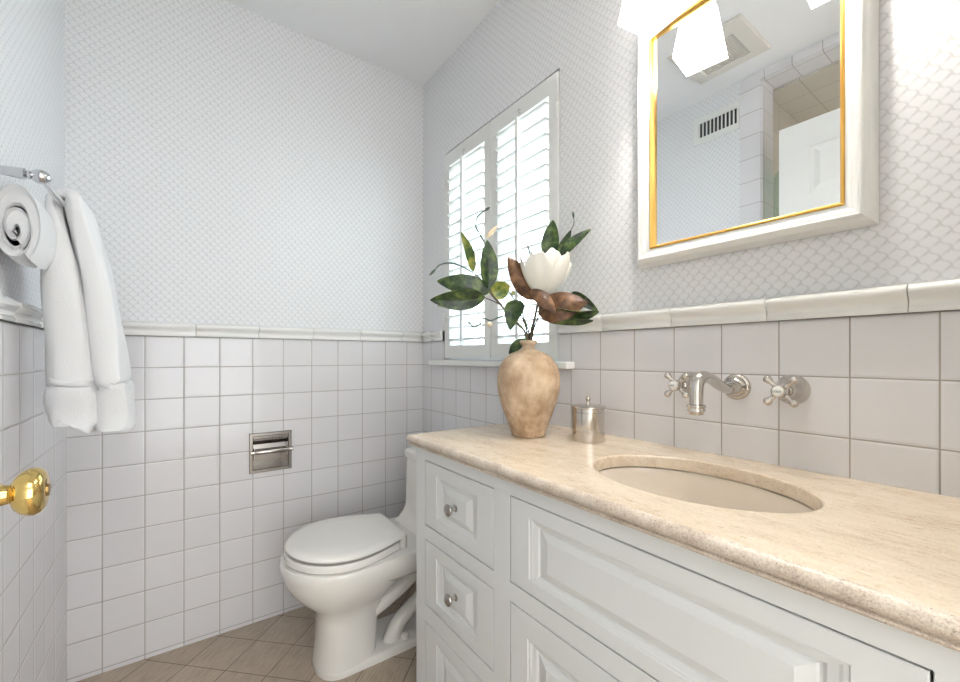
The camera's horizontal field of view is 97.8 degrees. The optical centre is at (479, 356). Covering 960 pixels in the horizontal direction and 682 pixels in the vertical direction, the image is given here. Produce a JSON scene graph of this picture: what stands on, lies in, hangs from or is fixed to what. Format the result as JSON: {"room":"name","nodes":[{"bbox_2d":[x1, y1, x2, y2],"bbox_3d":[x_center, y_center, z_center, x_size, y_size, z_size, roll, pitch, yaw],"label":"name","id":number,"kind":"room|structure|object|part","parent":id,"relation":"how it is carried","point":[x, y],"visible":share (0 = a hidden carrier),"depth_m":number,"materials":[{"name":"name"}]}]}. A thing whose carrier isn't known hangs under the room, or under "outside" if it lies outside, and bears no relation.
{"room":"bathroom","nodes":[
{"label":"bathroom","id":0,"kind":"room"},
{"bbox_2d":[0,467,50,515],"bbox_3d":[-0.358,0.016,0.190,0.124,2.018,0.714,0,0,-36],"label":"door knob","id":1,"kind":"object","parent":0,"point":[28,494],"depth_m":0.45,"materials":[{"name":"gold metal"}]},
{"bbox_2d":[0,0,66,681],"bbox_3d":[-0.780,-0.153,0.484,0.128,2.380,1.991,0,0,-36],"label":"wall","id":2,"kind":"structure","parent":0,"point":[33,549],"depth_m":1.00,"materials":[{"name":"paper"}]},
{"bbox_2d":[0,294,43,328],"bbox_3d":[-1.025,-0.096,0.945,0.024,0.047,0.906,0,0,-36],"label":"trim","id":3,"kind":"structure","parent":2,"relation":"attached to","point":[12,310],"depth_m":0.89,"materials":[{"name":"white tile"}]},
{"bbox_2d":[0,165,65,210],"bbox_3d":[-1.007,-0.334,0.982,0.100,0.054,0.614,0,0,-36],"label":"towel bar","id":4,"kind":"object","parent":2,"relation":"attached to","point":[39,176],"visible":0.52,"depth_m":0.77,"materials":[{"name":"grey metal"}]},
{"bbox_3d":[-0.851,-0.334,0.749,0.078,0.054,0.054,0,0,-36],"label":"post","id":5,"kind":"part","parent":4,"relation":"part of","materials":[{"name":"grey metal"}]},
{"bbox_2d":[0,184,56,269],"bbox_3d":[-0.905,-0.252,0.837,0.066,0.147,0.139,0,0,-36],"label":"rolled towel","id":6,"kind":"object","parent":4,"relation":"hanging from","point":[28,236],"visible":1,"depth_m":0.79,"materials":[{"name":"white fabric"}]},
{"bbox_2d":[40,189,135,432],"bbox_3d":[-0.913,-0.099,0.987,0.161,0.552,0.148,0,0,-36],"label":"hand towel","id":7,"kind":"object","parent":4,"relation":"hanging from","point":[90,389],"visible":0.98,"depth_m":0.93,"materials":[{"name":"white fabric"}]},
{"bbox_2d":[65,0,422,681],"bbox_3d":[-0.828,-0.153,1.744,1.540,2.380,0.120,0,0,-36],"label":"wall","id":8,"kind":"structure","parent":0,"point":[232,164],"depth_m":1.58,"materials":[{"name":"paper"}]},
{"bbox_2d":[249,430,292,473],"bbox_3d":[-0.848,0.376,1.691,0.158,0.156,0.085,0,0,-36],"label":"paper holder","id":9,"kind":"object","parent":8,"relation":"attached to","point":[268,451],"visible":0.99,"depth_m":1.70,"materials":[{"name":"silver metal"}]},
{"bbox_2d":[122,321,422,341],"bbox_3d":[-0.791,-0.096,1.688,1.264,0.047,0.024,0,0,-36],"label":"trim","id":10,"kind":"structure","parent":8,"relation":"attached to","point":[133,328],"depth_m":1.63,"materials":[{"name":"white tile"}]},
{"bbox_2d":[76,581,415,681],"bbox_3d":[-0.604,1.097,0.681,2.460,0.120,2.105,0,0,-36],"label":"floor","id":11,"kind":"structure","parent":0,"point":[278,648],"depth_m":1.42,"materials":[{"name":"tile"}]},
{"bbox_2d":[280,446,415,680],"bbox_3d":[-0.343,0.715,1.529,0.707,0.656,0.416,0,0,-36],"label":"toilet","id":12,"kind":"object","parent":11,"relation":"on","point":[347,570],"visible":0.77,"depth_m":1.37,"materials":[{"name":"white ceramic"}]},
{"bbox_3d":[-0.482,0.643,1.428,0.340,0.026,0.360,0,0,-36],"label":"seat","id":13,"kind":"part","parent":12,"relation":"part of","materials":[{"name":"white plastic"}]},
{"bbox_3d":[-0.468,0.630,1.439,0.369,0.052,0.359,0,0,-36],"label":"lid","id":14,"kind":"part","parent":12,"relation":"part of","materials":[{"name":"white plastic"}]},
{"bbox_3d":[-0.170,0.543,1.654,0.273,0.236,0.400,0,0,-36],"label":"tank","id":15,"kind":"part","parent":12,"relation":"part of","materials":[{"name":"white ceramic"}]},
{"bbox_3d":[-0.136,0.406,1.679,0.194,0.038,0.416,0,0,-36],"label":"tank lid","id":16,"kind":"part","parent":12,"relation":"part of","materials":[{"name":"white ceramic"}]},
{"bbox_2d":[416,447,959,681],"bbox_3d":[0.303,0.643,0.858,0.461,0.788,1.083,0,0,-36],"label":"vanity cabinet","id":17,"kind":"object","parent":11,"relation":"on","point":[515,583],"visible":1,"depth_m":0.68,"materials":[{"name":"white paint"}]},
{"bbox_3d":[-0.070,0.582,1.005,0.029,0.029,0.029,0,0,-36],"label":"knob","id":18,"kind":"part","parent":17,"relation":"part of","materials":[{"name":"silver metal"}]},
{"bbox_3d":[-0.070,0.367,1.005,0.029,0.029,0.029,0,0,-36],"label":"knob","id":19,"kind":"part","parent":17,"relation":"part of","materials":[{"name":"silver metal"}]},
{"bbox_3d":[-0.053,0.821,1.018,0.018,0.207,0.300,0,0,-36],"label":"drawer","id":20,"kind":"part","parent":17,"relation":"part of","materials":[{"name":"white paint"}]},
{"bbox_3d":[-0.053,0.582,1.018,0.018,0.173,0.300,0,0,-36],"label":"drawer","id":21,"kind":"part","parent":17,"relation":"part of","materials":[{"name":"white paint"}]},
{"bbox_3d":[-0.053,0.367,1.018,0.018,0.171,0.300,0,0,-36],"label":"drawer","id":22,"kind":"part","parent":17,"relation":"part of","materials":[{"name":"white paint"}]},
{"bbox_3d":[0.153,0.710,0.733,0.018,0.429,0.288,0,0,-36],"label":"door","id":23,"kind":"part","parent":17,"relation":"part of","materials":[{"name":"white paint"}]},
{"bbox_2d":[407,423,959,651],"bbox_3d":[0.299,0.234,0.867,0.457,0.031,1.107,0,0,-36],"label":"countertop","id":24,"kind":"structure","parent":17,"relation":"on","point":[886,554],"depth_m":0.56,"materials":[{"name":"beige stone"}]},
{"bbox_2d":[497,340,559,437],"bbox_3d":[0.134,0.086,1.162,0.174,0.264,0.174,0,0,-36],"label":"vase","id":25,"kind":"object","parent":24,"relation":"on","point":[528,378],"visible":1,"depth_m":1.10,"materials":[{"name":"beige ceramic"}]},
{"bbox_2d":[429,207,528,353],"bbox_3d":[-0.001,-0.165,1.152,0.276,0.496,0.098,0,0,-5],"label":"branch","id":26,"kind":"object","parent":25,"relation":"in","point":[467,292],"visible":0.95,"depth_m":1.13,"materials":[{"name":"green plant"}]},
{"bbox_3d":[0.071,-0.120,1.158,0.132,0.404,0.028,0,0,-8],"label":"stem","id":27,"kind":"part","parent":26,"relation":"part of","materials":[{"name":"green plant"}]},
{"bbox_2d":[507,212,598,339],"bbox_3d":[0.200,-0.170,1.146,0.238,0.504,0.139,0,0,-10],"label":"flower","id":28,"kind":"object","parent":25,"relation":"in","point":[543,272],"visible":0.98,"depth_m":1.11,"materials":[{"name":"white plant"}]},
{"bbox_3d":[0.184,-0.134,1.185,0.139,0.433,0.043,0,0,-11],"label":"stem","id":29,"kind":"part","parent":28,"relation":"part of","materials":[{"name":"plant"}]},
{"bbox_2d":[571,394,605,442],"bbox_3d":[0.282,0.158,1.092,0.090,0.121,0.090,0,0,-36],"label":"canister","id":30,"kind":"object","parent":24,"relation":"on","point":[588,419],"visible":1,"depth_m":1.06,"materials":[{"name":"silver metal"}]},
{"bbox_3d":[0.282,0.128,1.092,0.090,0.009,0.090,0,0,-36],"label":"lid","id":31,"kind":"part","parent":30,"relation":"part of","materials":[{"name":"silver metal"}]},
{"bbox_2d":[598,467,814,512],"bbox_3d":[0.382,0.328,0.759,0.297,0.166,0.411,0,0,-36],"label":"undermount sink","id":32,"kind":"object","parent":24,"relation":"in","point":[703,489],"visible":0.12,"depth_m":0.87,"materials":[{"name":"beige ceramic"}]},
{"bbox_3d":[0.239,0.367,0.614,0.018,0.171,0.580,0,0,-36],"label":"false panel","id":33,"kind":"part","parent":17,"relation":"part of","materials":[{"name":"white paint"}]},
{"bbox_2d":[223,0,499,84],"bbox_3d":[-0.239,-1.403,0.945,1.560,0.120,2.105,0,0,-36],"label":"ceiling","id":34,"kind":"structure","parent":0,"point":[411,40],"depth_m":1.69,"materials":[{"name":"white paint"}]},
{"bbox_2d":[423,0,959,497],"bbox_3d":[0.362,-0.153,1.308,0.160,2.380,1.991,0,0,-36],"label":"wall","id":35,"kind":"structure","parent":0,"point":[882,406],"depth_m":0.92,"materials":[{"name":"tile"}]},
{"bbox_2d":[421,330,444,341],"bbox_3d":[-0.223,-0.096,1.969,0.024,0.047,0.183,0,0,-36],"label":"trim","id":36,"kind":"structure","parent":35,"relation":"attached to","point":[432,336],"depth_m":1.95,"materials":[{"name":"white tile"}]},
{"bbox_2d":[428,115,574,368],"bbox_3d":[0.073,-0.442,1.639,0.160,0.958,0.851,0,0,-36],"label":"window","id":37,"kind":"structure","parent":35,"relation":"in","point":[466,332],"depth_m":1.67,"materials":[{"name":"white wood"}]},
{"bbox_2d":[443,122,490,358],"bbox_3d":[-0.053,-0.452,1.763,0.067,0.919,0.346,0,0,-36],"label":"plantation shutter","id":38,"kind":"object","parent":37,"relation":"attached to","point":[465,161],"visible":0.77,"depth_m":1.75,"materials":[{"name":"white wood"}]},
{"bbox_3d":[-0.077,-0.451,1.745,0.008,0.778,0.012,0,0,-36],"label":"tilt rod","id":39,"kind":"part","parent":38,"relation":"part of","materials":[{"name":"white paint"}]},
{"bbox_3d":[0.059,0.026,1.629,0.124,0.022,0.851,0,0,-36],"label":"sill","id":40,"kind":"part","parent":37,"relation":"part of","materials":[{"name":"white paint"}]},
{"bbox_2d":[491,71,559,358],"bbox_3d":[0.153,-0.452,1.478,0.067,0.919,0.352,0,0,-36],"label":"plantation shutter","id":41,"kind":"object","parent":37,"relation":"attached to","point":[526,119],"visible":0.8,"depth_m":1.46,"materials":[{"name":"white wood"}]},
{"bbox_3d":[0.128,-0.451,1.461,0.008,0.778,0.012,0,0,-36],"label":"tilt rod","id":42,"kind":"part","parent":41,"relation":"part of","materials":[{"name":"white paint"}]},
{"bbox_2d":[618,0,685,39],"bbox_3d":[0.490,-0.906,0.847,0.184,0.294,0.383,0,0,-36],"label":"vanity light","id":43,"kind":"object","parent":35,"relation":"attached to","point":[644,18],"visible":1,"depth_m":0.97,"materials":[{"name":"white glass"}]},
{"bbox_2d":[664,371,810,415],"bbox_3d":[0.478,0.070,0.848,0.190,0.084,0.261,0,0,-36],"label":"faucet","id":44,"kind":"object","parent":35,"relation":"attached to","point":[793,390],"visible":1,"depth_m":0.80,"materials":[{"name":"silver metal"}]},
{"bbox_3d":[0.443,0.064,0.947,0.025,0.058,0.058,0,0,-36],"label":"handle","id":45,"kind":"part","parent":44,"relation":"part of","materials":[{"name":"silver metal"}]},
{"bbox_3d":[0.472,0.061,0.844,0.167,0.067,0.024,0,0,-36],"label":"spout","id":46,"kind":"part","parent":44,"relation":"part of","materials":[{"name":"silver metal"}]},
{"bbox_3d":[0.562,0.064,0.784,0.025,0.058,0.058,0,0,-36],"label":"handle","id":47,"kind":"part","parent":44,"relation":"part of","materials":[{"name":"silver metal"}]},
{"bbox_2d":[637,0,878,268],"bbox_3d":[0.540,-0.538,0.897,0.040,0.618,0.457,0,0,-36],"label":"wall mirror","id":48,"kind":"object","parent":35,"relation":"attached to","point":[758,120],"visible":0.86,"depth_m":0.86,"materials":[{"name":"white wood"}]},
{"bbox_2d":[655,0,839,244],"bbox_3d":[0.550,-0.538,0.904,0.016,0.546,0.385,0,0,-36],"label":"mirror glass","id":49,"kind":"object","parent":48,"relation":"attached to","point":[747,92],"depth_m":0.88,"materials":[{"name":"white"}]},
{"bbox_2d":[556,279,959,333],"bbox_3d":[0.525,-0.096,0.933,0.024,0.047,0.952,0,0,-36],"label":"trim","id":50,"kind":"structure","parent":35,"relation":"attached to","point":[944,295],"depth_m":0.81,"materials":[{"name":"white tile"}]}
]}

